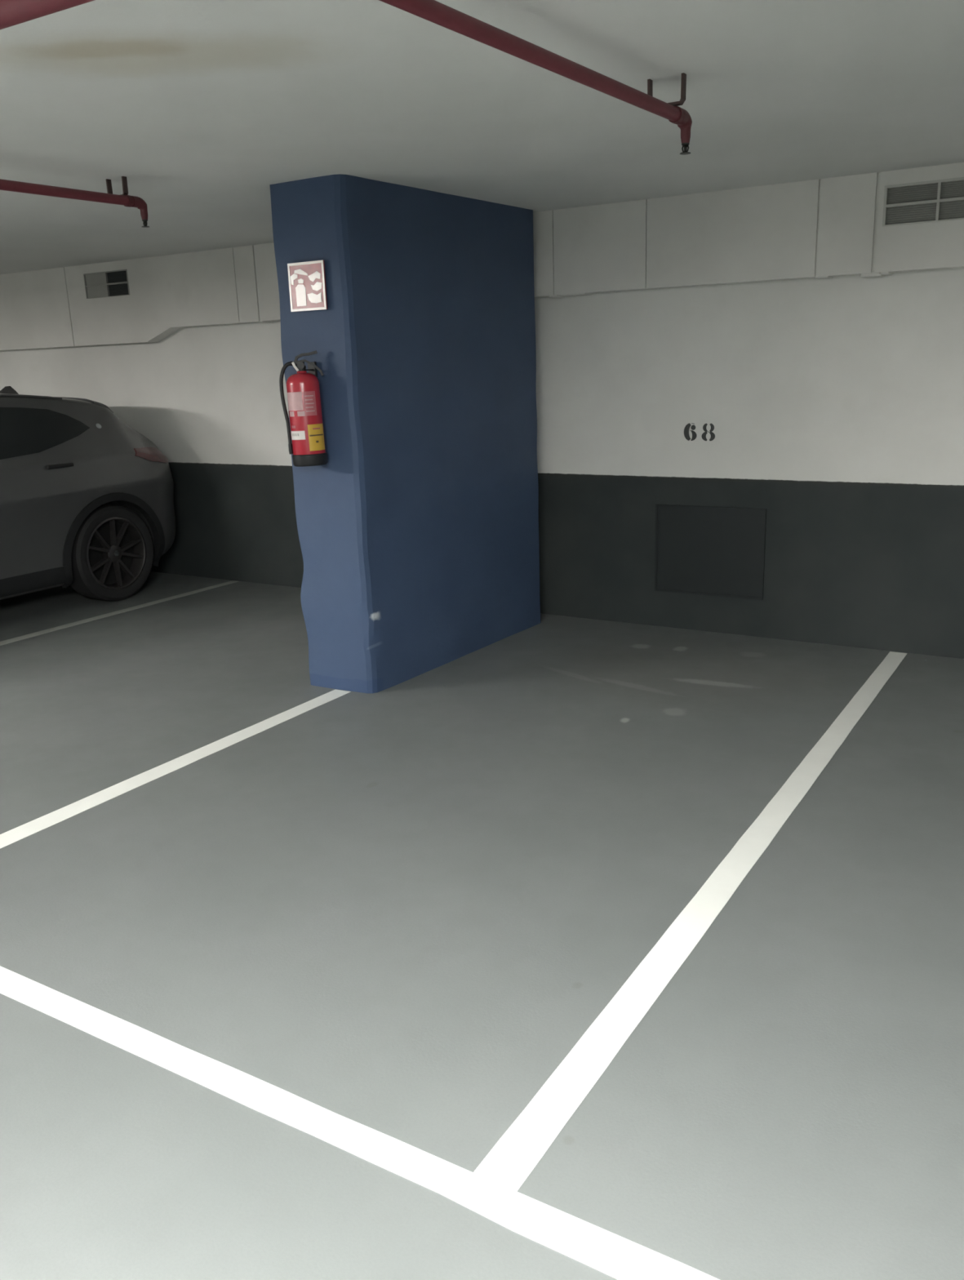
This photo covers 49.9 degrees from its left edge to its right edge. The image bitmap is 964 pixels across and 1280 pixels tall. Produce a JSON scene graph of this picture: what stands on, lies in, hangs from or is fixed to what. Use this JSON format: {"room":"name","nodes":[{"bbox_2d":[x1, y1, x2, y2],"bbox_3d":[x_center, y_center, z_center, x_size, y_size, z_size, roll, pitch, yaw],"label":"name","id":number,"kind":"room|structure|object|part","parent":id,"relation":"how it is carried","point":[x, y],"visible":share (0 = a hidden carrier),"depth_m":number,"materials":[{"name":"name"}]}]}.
{"room":"parking garage","nodes":[
{"label":"parking garage","id":0,"kind":"room"},
{"bbox_2d":[0,571,963,1279],"bbox_3d":[-3.465,1.118,2.773,19.500,0.200,11.040,7,18,31],"label":"floor","id":1,"kind":"structure","parent":0,"point":[397,911],"depth_m":2.94,"materials":[{"name":"paint"}]},
{"bbox_2d":[0,386,175,600],"bbox_3d":[-4.122,-0.773,6.561,2.040,1.526,4.374,7,18,31],"label":"car","id":2,"kind":"object","parent":1,"relation":"on","point":[86,499],"visible":1,"depth_m":7.13,"materials":[{"name":"grey paint"}]},
{"bbox_3d":[-3.376,-1.504,6.519,0.016,0.070,1.703,7,18,31],"label":"roof rail","id":3,"kind":"part","parent":2,"relation":"part of","materials":[{"name":"silver metal"}]},
{"bbox_3d":[-2.816,-1.163,6.910,0.032,0.026,0.200,7,18,31],"label":"door handle","id":4,"kind":"part","parent":2,"relation":"part of","materials":[{"name":"black plastic"}]},
{"bbox_2d":[133,446,168,462],"bbox_3d":[-2.439,-1.373,7.687,0.148,0.137,0.512,-1,15,5],"label":"tail lamp","id":5,"kind":"object","parent":2,"relation":"attached to","point":[141,454],"depth_m":7.57,"materials":[{"name":"red plastic"}]},
{"bbox_2d":[0,580,238,645],"bbox_3d":[-3.037,0.047,6.310,0.105,0.001,4.261,7,18,31],"label":"line marking","id":6,"kind":"object","parent":1,"relation":"on","point":[42,632],"visible":1,"depth_m":7.05,"materials":[{"name":"white paint"}]},
{"bbox_2d":[0,689,351,848],"bbox_3d":[-1.333,0.543,4.251,0.109,0.001,2.417,7,18,31],"label":"line marking","id":7,"kind":"object","parent":1,"relation":"on","point":[28,828],"visible":1,"depth_m":4.23,"materials":[{"name":"white paint"}]},
{"bbox_2d":[0,966,719,1279],"bbox_3d":[-2.119,0.826,3.298,11.200,0.001,0.097,7,18,31],"label":"line marking","id":8,"kind":"object","parent":1,"relation":"on","point":[620,1258],"visible":1,"depth_m":2.17,"materials":[{"name":"white paint"}]},
{"bbox_2d":[267,173,541,693],"bbox_3d":[-0.254,-1.120,5.677,0.429,2.400,1.876,8,18,33],"label":"pillar","id":9,"kind":"structure","parent":1,"relation":"on","point":[418,530],"depth_m":5.21,"materials":[{"name":"blue paint"}]},
{"bbox_2d":[279,350,327,466],"bbox_3d":[-0.821,-1.077,4.827,0.170,0.518,0.166,5,17,31],"label":"fire extinguisher","id":10,"kind":"object","parent":9,"relation":"attached to","point":[308,446],"visible":1,"depth_m":4.78,"materials":[{"name":"red metal"}]},
{"bbox_3d":[-0.814,-1.305,4.773,0.110,0.055,0.029,-3,15,-5],"label":"squeeze lever","id":11,"kind":"part","parent":10,"relation":"part of","materials":[{"name":"black plastic"}]},
{"bbox_2d":[302,391,316,415],"bbox_3d":[-0.790,-1.087,4.758,0.060,0.110,0.009,-10,17,-27],"label":"print","id":12,"kind":"object","parent":10,"relation":"attached to","point":[309,397],"depth_m":4.76},
{"bbox_3d":[-0.796,-1.258,4.786,0.121,0.076,0.031,-3,15,-4],"label":"carry handle","id":13,"kind":"part","parent":10,"relation":"part of","materials":[{"name":"black plastic"}]},
{"bbox_2d":[287,259,327,311],"bbox_3d":[-0.801,-1.621,4.747,0.212,0.212,0.008,7,18,31],"label":"safety sign","id":14,"kind":"object","parent":9,"relation":"attached to","point":[307,280],"visible":1,"depth_m":4.74,"materials":[{"name":"red plastic"}]},
{"bbox_2d":[473,651,907,1191],"bbox_3d":[1.132,0.575,3.817,0.101,0.001,4.260,7,18,31],"label":"line marking","id":15,"kind":"object","parent":1,"relation":"on","point":[511,1161],"visible":1,"depth_m":2.72,"materials":[{"name":"white paint"}]},
{"bbox_2d":[0,0,963,274],"bbox_3d":[-3.551,-1.391,2.097,19.500,0.200,11.040,7,18,31],"label":"ceiling","id":16,"kind":"structure","parent":0,"point":[202,106],"depth_m":3.40,"materials":[{"name":"paint"}]},
{"bbox_2d":[0,0,93,29],"bbox_3d":[-2.447,-1.455,2.952,16.500,0.096,0.116,7,18,31],"label":"pipe","id":17,"kind":"object","parent":16,"relation":"attached to","point":[12,12],"visible":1,"depth_m":1.99,"materials":[{"name":"red metal"}]},
{"bbox_2d":[105,176,133,207],"bbox_3d":[-1.564,-1.932,4.472,0.134,0.121,0.022,7,18,31],"label":"hanger","id":18,"kind":"object","parent":16,"relation":"hanging from","point":[124,180],"visible":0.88,"depth_m":4.45,"materials":[{"name":"metal"}]},
{"bbox_2d":[0,178,149,227],"bbox_3d":[-1.978,-1.659,3.800,0.046,0.121,1.859,8,18,32],"label":"pipe","id":19,"kind":"object","parent":18,"relation":"hanging from","point":[5,184],"visible":0.98,"depth_m":4.23,"materials":[{"name":"red metal"}]},
{"bbox_2d":[647,72,686,124],"bbox_3d":[0.563,-1.645,3.160,0.117,0.133,0.022,7,18,31],"label":"hanger","id":20,"kind":"object","parent":16,"relation":"hanging from","point":[683,81],"visible":0.66,"depth_m":3.14,"materials":[{"name":"metal"}]},
{"bbox_2d":[379,0,692,154],"bbox_3d":[0.137,-1.374,2.516,0.046,0.124,1.815,8,18,33],"label":"pipe","id":21,"kind":"object","parent":20,"relation":"hanging from","point":[437,12],"visible":0.94,"depth_m":2.48,"materials":[{"name":"red metal"}]},
{"bbox_3d":[0.636,-1.535,3.237,0.012,0.025,0.023,-13,19,-36],"label":"frame arm","id":22,"kind":"part","parent":21,"relation":"part of","materials":[{"name":"brown metal"}]},
{"bbox_2d":[0,267,963,658],"bbox_3d":[-0.587,-1.477,7.046,19.500,2.800,0.200,7,18,31],"label":"wall","id":23,"kind":"structure","parent":0,"point":[834,406],"depth_m":5.86,"materials":[{"name":"paint"}]},
{"bbox_2d":[0,162,963,351],"bbox_3d":[-0.699,-2.312,6.682,19.500,0.592,0.115,7,18,31],"label":"air duct","id":24,"kind":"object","parent":23,"relation":"attached to","point":[826,228],"depth_m":5.70,"materials":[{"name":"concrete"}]},
{"bbox_2d":[83,269,129,298],"bbox_3d":[-2.844,-2.704,7.872,0.490,0.183,0.034,7,18,31],"label":"air vent","id":25,"kind":"object","parent":24,"relation":"in","point":[113,282],"visible":1,"depth_m":7.87,"materials":[{"name":"grey metal"}]},
{"bbox_3d":[-2.951,-2.759,7.919,0.231,0.078,0.006,7,18,31],"label":"louvre panel","id":26,"kind":"part","parent":25,"relation":"part of","materials":[{"name":"grey metal"}]},
{"bbox_3d":[-2.948,-2.671,7.943,0.231,0.082,0.006,7,18,31],"label":"louvre panel","id":27,"kind":"part","parent":25,"relation":"part of","materials":[{"name":"grey metal"}]},
{"bbox_3d":[-2.741,-2.734,7.800,0.231,0.078,0.011,7,18,31],"label":"louvre panel","id":28,"kind":"part","parent":25,"relation":"part of","materials":[{"name":"black metal"}]},
{"bbox_3d":[-2.738,-2.646,7.824,0.231,0.082,0.011,7,18,31],"label":"louvre panel","id":29,"kind":"part","parent":25,"relation":"part of","materials":[{"name":"black metal"}]},
{"bbox_2d":[882,177,963,226],"bbox_3d":[2.156,-2.072,4.888,0.490,0.184,0.034,7,18,31],"label":"air vent","id":30,"kind":"object","parent":24,"relation":"in","point":[936,200],"visible":1,"depth_m":4.92,"materials":[{"name":"metal"}]},
{"bbox_3d":[2.057,-2.041,4.962,0.227,0.080,0.011,7,18,31],"label":"louvre panel","id":31,"kind":"part","parent":30,"relation":"part of","materials":[{"name":"grey metal"}]},
{"bbox_3d":[2.054,-2.127,4.939,0.227,0.074,0.011,7,18,31],"label":"louvre panel","id":32,"kind":"part","parent":30,"relation":"part of","materials":[{"name":"grey metal"}]},
{"bbox_3d":[2.261,-2.015,4.841,0.227,0.080,0.011,7,18,31],"label":"louvre panel","id":33,"kind":"part","parent":30,"relation":"part of","materials":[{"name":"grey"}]},
{"bbox_3d":[2.258,-2.101,4.817,0.227,0.074,0.011,7,18,31],"label":"louvre panel","id":34,"kind":"part","parent":30,"relation":"part of","materials":[{"name":"grey metal"}]},
{"bbox_2d":[684,422,715,440],"bbox_3d":[1.230,-1.177,5.859,0.185,0.099,0.001,7,18,31],"label":"number","id":35,"kind":"object","parent":23,"relation":"attached to","point":[687,426],"visible":1,"depth_m":5.87,"materials":[{"name":"black paint"}]},
{"bbox_2d":[654,503,766,599],"bbox_3d":[1.311,-0.514,5.995,0.654,0.520,0.010,7,18,31],"label":"hatch","id":36,"kind":"object","parent":23,"relation":"attached to","point":[702,550],"visible":1,"depth_m":5.99,"materials":[{"name":"black paint"}]}
]}

